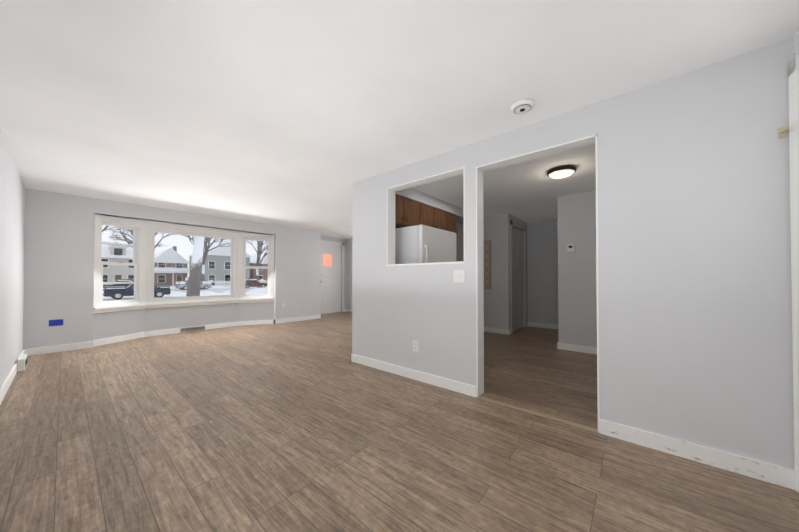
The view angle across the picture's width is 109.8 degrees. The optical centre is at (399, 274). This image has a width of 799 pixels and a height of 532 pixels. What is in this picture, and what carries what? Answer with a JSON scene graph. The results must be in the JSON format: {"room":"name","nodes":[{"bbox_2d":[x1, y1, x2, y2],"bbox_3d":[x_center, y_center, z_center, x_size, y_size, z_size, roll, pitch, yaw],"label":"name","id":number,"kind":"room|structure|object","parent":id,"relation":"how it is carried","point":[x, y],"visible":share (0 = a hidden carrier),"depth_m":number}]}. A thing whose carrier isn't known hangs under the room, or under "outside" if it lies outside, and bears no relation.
{"room":"empty living room","nodes":[
{"label":"empty living room","id":0,"kind":"room"},
{"bbox_2d":[0,129,25,388],"bbox_3d":[-2.213,-0.073,1.275,8.850,2.440,0.150,-1,-1,40],"label":"wall","id":1,"kind":"structure","parent":0,"point":[12,219],"depth_m":3.03},
{"bbox_2d":[0,349,25,404],"bbox_3d":[-2.294,1.099,1.437,8.200,0.100,0.016,-1,-1,40],"label":"baseboard","id":2,"kind":"structure","parent":1,"relation":"attached to","point":[4,388],"depth_m":2.91},
{"bbox_2d":[23,188,319,348],"bbox_3d":[-3.946,-0.019,5.983,0.150,2.440,5.150,-1,-1,40],"label":"wall","id":3,"kind":"structure","parent":0,"point":[59,257],"depth_m":4.48},
{"bbox_2d":[49,319,62,325],"bbox_3d":[-5.249,0.732,4.294,0.006,0.090,0.140,-1,-1,40],"label":"tape","id":4,"kind":"object","parent":3,"relation":"attached to","point":[55,322],"visible":1,"depth_m":4.29},
{"bbox_2d":[26,341,92,355],"bbox_3d":[-5.218,1.132,4.335,0.036,0.100,0.650,-1,-1,40],"label":"baseboard","id":5,"kind":"structure","parent":3,"relation":"attached to","point":[30,352],"depth_m":4.30},
{"bbox_2d":[274,315,320,323],"bbox_3d":[-2.643,1.168,7.413,0.036,0.100,1.296,-1,-1,40],"label":"baseboard","id":6,"kind":"structure","parent":3,"relation":"attached to","point":[287,320],"depth_m":7.34},
{"bbox_2d":[93,302,273,339],"bbox_3d":[-4.274,0.891,5.954,0.470,0.620,3.149,-1,-1,40],"label":"wall","id":7,"kind":"structure","parent":0,"point":[113,324],"depth_m":5.74},
{"bbox_2d":[93,320,273,346],"bbox_3d":[-4.223,1.150,5.908,0.364,0.100,3.040,-1,-1,40],"label":"baseboard","id":8,"kind":"structure","parent":7,"relation":"attached to","point":[104,341],"depth_m":5.59},
{"bbox_2d":[93,298,273,313],"bbox_3d":[-4.223,0.624,5.915,0.362,0.063,3.040,-1,-1,40],"label":"window sill","id":9,"kind":"structure","parent":7,"relation":"in","point":[164,305],"depth_m":5.73},
{"bbox_2d":[93,214,273,306],"bbox_3d":[-4.265,-0.222,5.959,0.475,1.555,3.137,-1,-1,40],"label":"bay window","id":10,"kind":"structure","parent":7,"relation":"in","point":[143,256],"depth_m":5.53},
{"bbox_2d":[180,325,204,331],"bbox_3d":[-4.383,1.146,5.964,0.014,0.086,0.440,-1,-1,40],"label":"air vent","id":11,"kind":"object","parent":7,"relation":"attached to","point":[186,329],"visible":1,"depth_m":5.95},
{"bbox_2d":[101,214,270,234],"bbox_3d":[-4.251,-1.069,5.957,0.530,0.140,3.149,-1,-1,40],"label":"curtain rod","id":12,"kind":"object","parent":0,"point":[193,226],"depth_m":5.72},
{"bbox_2d":[320,236,346,311],"bbox_3d":[-2.175,0.013,8.739,0.670,2.440,1.650,-1,-1,40],"label":"wall","id":13,"kind":"structure","parent":0,"point":[344,241],"depth_m":9.42},
{"bbox_2d":[320,243,340,313],"bbox_3d":[-2.226,0.122,9.008,0.095,2.203,0.876,-1,-1,40],"label":"front door","id":14,"kind":"structure","parent":13,"relation":"in","point":[330,278],"depth_m":9.03},
{"bbox_2d":[320,240,343,311],"bbox_3d":[-2.197,0.081,8.985,0.020,2.310,1.070,-1,-1,40],"label":"door frame","id":15,"kind":"structure","parent":13,"relation":"attached to","point":[331,242],"depth_m":9.33},
{"bbox_2d":[347,239,351,308],"bbox_3d":[-0.071,0.006,8.152,4.650,2.440,0.150,-1,-1,40],"label":"wall","id":16,"kind":"structure","parent":0,"point":[349,273],"depth_m":9.39},
{"bbox_2d":[0,312,798,531],"bbox_3d":[0.001,1.244,4.492,9.600,0.120,8.350,-1,-1,40],"label":"floor","id":17,"kind":"structure","parent":0,"point":[304,426],"depth_m":1.84},
{"bbox_2d":[17,354,27,371],"bbox_3d":[-4.720,1.100,3.517,0.350,0.145,0.061,-1,-1,40],"label":"floor vent","id":18,"kind":"object","parent":17,"relation":"in","point":[22,362],"visible":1,"depth_m":3.42},
{"bbox_2d":[395,224,455,263],"bbox_3d":[0.309,0.268,4.096,0.775,1.798,0.900,-1,-1,40],"label":"refrigerator","id":19,"kind":"object","parent":17,"relation":"on","point":[421,243],"visible":0.27,"depth_m":3.72},
{"bbox_2d":[477,395,597,432],"bbox_3d":[1.106,1.156,2.372,0.932,0.008,0.055,-1,-1,40],"label":"trim","id":20,"kind":"structure","parent":17,"relation":"on","point":[543,415],"depth_m":2.31},
{"bbox_2d":[0,0,798,238],"bbox_3d":[0.001,-1.316,4.521,9.600,0.120,8.350,-1,-1,40],"label":"ceiling","id":21,"kind":"structure","parent":0,"point":[302,114],"depth_m":1.91},
{"bbox_2d":[395,188,463,224],"bbox_3d":[0.667,-1.171,4.934,0.350,0.160,3.060,-1,-1,40],"label":"ceiling soffit","id":22,"kind":"structure","parent":21,"relation":"attached to","point":[425,199],"depth_m":4.51},
{"bbox_2d":[511,98,533,113],"bbox_3d":[0.928,-1.262,2.122,0.160,0.042,0.160,-1,-1,40],"label":"smoke detector","id":23,"kind":"object","parent":21,"relation":"attached to","point":[523,105],"visible":1,"depth_m":2.09},
{"bbox_2d":[547,165,575,177],"bbox_3d":[1.958,-1.226,3.398,0.306,0.085,0.306,-1,-1,40],"label":"light","id":24,"kind":"object","parent":21,"relation":"attached to","point":[562,171],"visible":1,"depth_m":3.32},
{"bbox_2d":[352,181,463,354],"bbox_3d":[0.611,-0.028,5.235,0.140,2.440,3.750,-1,-1,40],"label":"wall","id":25,"kind":"structure","parent":0,"point":[355,261],"depth_m":3.81},
{"bbox_2d":[395,194,422,227],"bbox_3d":[-0.061,-0.906,4.072,0.335,0.390,0.768,-1,-1,40],"label":"upper cabinet","id":26,"kind":"object","parent":25,"relation":"attached to","point":[408,212],"depth_m":4.04},
{"bbox_2d":[423,204,446,230],"bbox_3d":[0.432,-0.899,4.661,0.335,0.390,0.768,-1,-1,40],"label":"upper cabinet","id":27,"kind":"object","parent":25,"relation":"attached to","point":[432,217],"depth_m":4.57},
{"bbox_2d":[447,213,456,235],"bbox_3d":[0.801,-0.894,5.103,0.335,0.390,0.384,-1,-1,40],"label":"upper cabinet","id":28,"kind":"object","parent":25,"relation":"attached to","point":[451,219],"depth_m":4.99},
{"bbox_2d":[483,214,500,328],"bbox_3d":[1.843,-0.018,6.030,0.730,2.440,0.150,-1,-1,40],"label":"wall","id":29,"kind":"structure","parent":0,"point":[492,295],"depth_m":5.83},
{"bbox_2d":[484,240,490,288],"bbox_3d":[1.756,-0.209,5.983,0.390,1.010,0.033,-1,-1,40],"label":"panel","id":30,"kind":"object","parent":29,"relation":"attached to","point":[487,264],"visible":0.42,"depth_m":5.89},
{"bbox_2d":[484,327,510,334],"bbox_3d":[1.863,1.150,5.911,0.896,0.100,0.046,-1,-1,40],"label":"baseboard","id":31,"kind":"structure","parent":29,"relation":"attached to","point":[486,329],"depth_m":5.76},
{"bbox_2d":[501,213,528,328],"bbox_3d":[2.694,-0.015,6.361,0.150,2.440,1.750,-1,-1,40],"label":"wall","id":32,"kind":"structure","parent":0,"point":[505,218],"depth_m":5.71},
{"bbox_2d":[513,227,523,330],"bbox_3d":[2.585,0.089,6.144,0.090,2.203,0.856,-1,-1,40],"label":"hall door","id":33,"kind":"structure","parent":32,"relation":"in","point":[518,312],"depth_m":6.17},
{"bbox_2d":[510,220,526,333],"bbox_3d":[2.608,0.048,6.125,0.020,2.310,1.050,-1,-1,40],"label":"door frame","id":34,"kind":"structure","parent":32,"relation":"attached to","point":[515,224],"depth_m":5.78},
{"bbox_2d":[529,219,557,324],"bbox_3d":[3.463,-0.014,6.376,0.990,2.440,0.180,-1,-1,40],"label":"wall","id":35,"kind":"structure","parent":0,"point":[542,269],"depth_m":6.41},
{"bbox_2d":[527,322,557,328],"bbox_3d":[3.378,1.155,6.303,0.958,0.100,0.040,-1,-1,40],"label":"baseboard","id":36,"kind":"structure","parent":35,"relation":"attached to","point":[543,325],"depth_m":6.41},
{"bbox_2d":[359,38,793,469],"bbox_3d":[0.902,-0.057,2.639,3.638,2.440,0.140,-1,-1,40],"label":"wall","id":37,"kind":"structure","parent":0,"point":[695,285],"depth_m":1.82},
{"bbox_2d":[413,340,418,351],"bbox_3d":[0.179,0.793,3.135,0.078,0.125,0.010,-1,-1,40],"label":"outlet","id":38,"kind":"object","parent":37,"relation":"attached to","point":[416,345],"visible":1,"depth_m":3.13},
{"bbox_2d":[386,167,464,265],"bbox_3d":[0.291,-0.585,3.156,1.037,0.956,0.164,-1,-1,40],"label":"liner","id":39,"kind":"object","parent":37,"relation":"attached to","point":[391,191],"visible":0.65,"depth_m":3.38},
{"bbox_2d":[454,270,464,282],"bbox_3d":[0.592,0.015,2.796,0.125,0.125,0.016,-1,-1,40],"label":"switch plate","id":40,"kind":"object","parent":37,"relation":"attached to","point":[459,275],"visible":1,"depth_m":2.79},
{"bbox_2d":[476,134,599,431],"bbox_3d":[1.146,0.060,2.433,0.956,2.200,0.144,-1,-1,40],"label":"liner","id":41,"kind":"object","parent":37,"relation":"attached to","point":[564,147],"visible":0.79,"depth_m":2.68},
{"bbox_2d":[350,353,794,489],"bbox_3d":[0.779,1.114,2.717,3.644,0.100,0.156,-1,-1,40],"label":"baseboard","id":42,"kind":"structure","parent":37,"relation":"attached to","point":[764,471],"depth_m":1.81},
{"bbox_2d":[557,190,596,347],"bbox_3d":[3.926,-0.031,4.906,1.608,2.440,2.400,-1,-1,40],"label":"wall","id":43,"kind":"structure","parent":0,"point":[577,305],"depth_m":4.33},
{"bbox_2d":[567,244,574,252],"bbox_3d":[2.667,-0.412,4.378,0.100,0.130,0.030,-1,-1,40],"label":"thermostat","id":44,"kind":"object","parent":43,"relation":"attached to","point":[570,248],"visible":1,"depth_m":4.37},
{"bbox_2d":[559,343,596,354],"bbox_3d":[3.158,1.128,3.960,1.590,0.100,0.016,-1,-1,40],"label":"baseboard","id":45,"kind":"structure","parent":43,"relation":"attached to","point":[577,348],"depth_m":4.30},
{"bbox_2d":[778,124,788,138],"bbox_3d":[2.085,-0.780,1.520,0.030,0.060,0.070,-1,-1,40],"label":"coat hook","id":46,"kind":"object","parent":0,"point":[782,132],"visible":1,"depth_m":1.54},
{"bbox_2d":[792,35,794,56],"bbox_3d":[3.832,-0.049,3.408,0.170,2.440,5.120,-1,-1,40],"label":"wall","id":47,"kind":"structure","parent":0,"point":[793,43],"depth_m":1.52},
{"bbox_2d":[795,31,798,54],"bbox_3d":[1.333,-0.087,0.083,0.150,2.440,3.320,0,-1,32],"label":"wall","id":48,"kind":"structure","parent":0,"point":[796,42],"depth_m":1.50},
{"bbox_2d":[788,52,798,492],"bbox_3d":[1.909,-0.008,1.025,0.170,2.305,1.060,0,-1,32],"label":"door frame","id":49,"kind":"structure","parent":48,"relation":"attached to","point":[793,80],"depth_m":1.49},
{"label":"outside","id":50,"kind":"structure","parent":0,"visible":0},
{"bbox_2d":[171,287,267,293],"bbox_3d":[-17.960,2.519,54.155,15.500,0.070,220.000,-1,-1,40],"label":"ground","id":51,"kind":"structure","parent":50,"point":[220,290],"depth_m":41.74},
{"bbox_2d":[103,279,130,286],"bbox_3d":[-38.011,1.468,39.003,1.970,1.715,4.510,-1,-1,40],"label":"car","id":52,"kind":"object","parent":51,"relation":"on","point":[118,280],"depth_m":37.99},
{"bbox_2d":[175,277,211,289],"bbox_3d":[-32.942,1.387,45.064,1.970,2.015,4.510,0,-1,37],"label":"car","id":53,"kind":"object","parent":51,"relation":"on","point":[184,283],"depth_m":44.15},
{"bbox_2d":[245,279,266,287],"bbox_3d":[-27.103,1.593,52.042,1.970,1.765,4.510,-1,-1,40],"label":"car","id":54,"kind":"object","parent":51,"relation":"on","point":[254,284],"depth_m":51.49},
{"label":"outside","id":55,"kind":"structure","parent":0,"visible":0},
{"bbox_2d":[103,292,266,300],"bbox_3d":[-56.483,3.024,86.378,182.050,0.300,220.000,-1,-1,40],"label":"snow","id":56,"kind":"object","parent":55,"point":[131,298],"depth_m":30.16},
{"bbox_2d":[101,242,133,281],"bbox_3d":[-54.060,-2.228,53.510,8.720,9.450,8.100,-1,-1,40],"label":"house","id":57,"kind":"structure","parent":56,"relation":"on","point":[127,274],"depth_m":50.97},
{"bbox_2d":[103,280,170,299],"bbox_3d":[-24.304,1.329,26.090,1.970,1.695,4.510,-1,-1,40],"label":"car","id":58,"kind":"object","parent":56,"relation":"on","point":[162,291],"depth_m":24.96},
{"bbox_2d":[154,246,189,286],"bbox_3d":[-48.508,-1.869,58.639,10.650,8.850,6.400,-1,-1,40],"label":"brick house","id":59,"kind":"structure","parent":56,"relation":"on","point":[176,270],"depth_m":56.31},
{"bbox_2d":[102,225,267,295],"bbox_3d":[-24.102,-6.189,39.889,53.699,17.247,50.960,-1,-1,40],"label":"trees","id":60,"kind":"object","parent":56,"relation":"on","point":[200,254],"depth_m":43.76},
{"bbox_2d":[189,240,251,286],"bbox_3d":[-39.704,-2.305,62.101,9.720,9.800,9.700,-1,-1,40],"label":"house","id":61,"kind":"structure","parent":56,"relation":"on","point":[209,274],"depth_m":58.21},
{"bbox_2d":[215,280,267,285],"bbox_3d":[-27.184,1.903,60.614,0.130,1.350,22.060,-1,-1,40],"label":"fence","id":62,"kind":"object","parent":56,"relation":"on","point":[218,283],"depth_m":53.19},
{"bbox_2d":[250,252,267,281],"bbox_3d":[-34.597,-1.924,71.319,9.720,9.250,9.200,-1,-1,40],"label":"house","id":63,"kind":"structure","parent":56,"relation":"on","point":[263,263],"depth_m":66.72},
{"bbox_2d":[103,285,267,297],"bbox_3d":[-16.786,2.244,56.181,22.094,0.568,147.234,-1,-1,40],"label":"snowbank","id":64,"kind":"object","parent":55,"point":[255,289],"depth_m":37.55}
]}

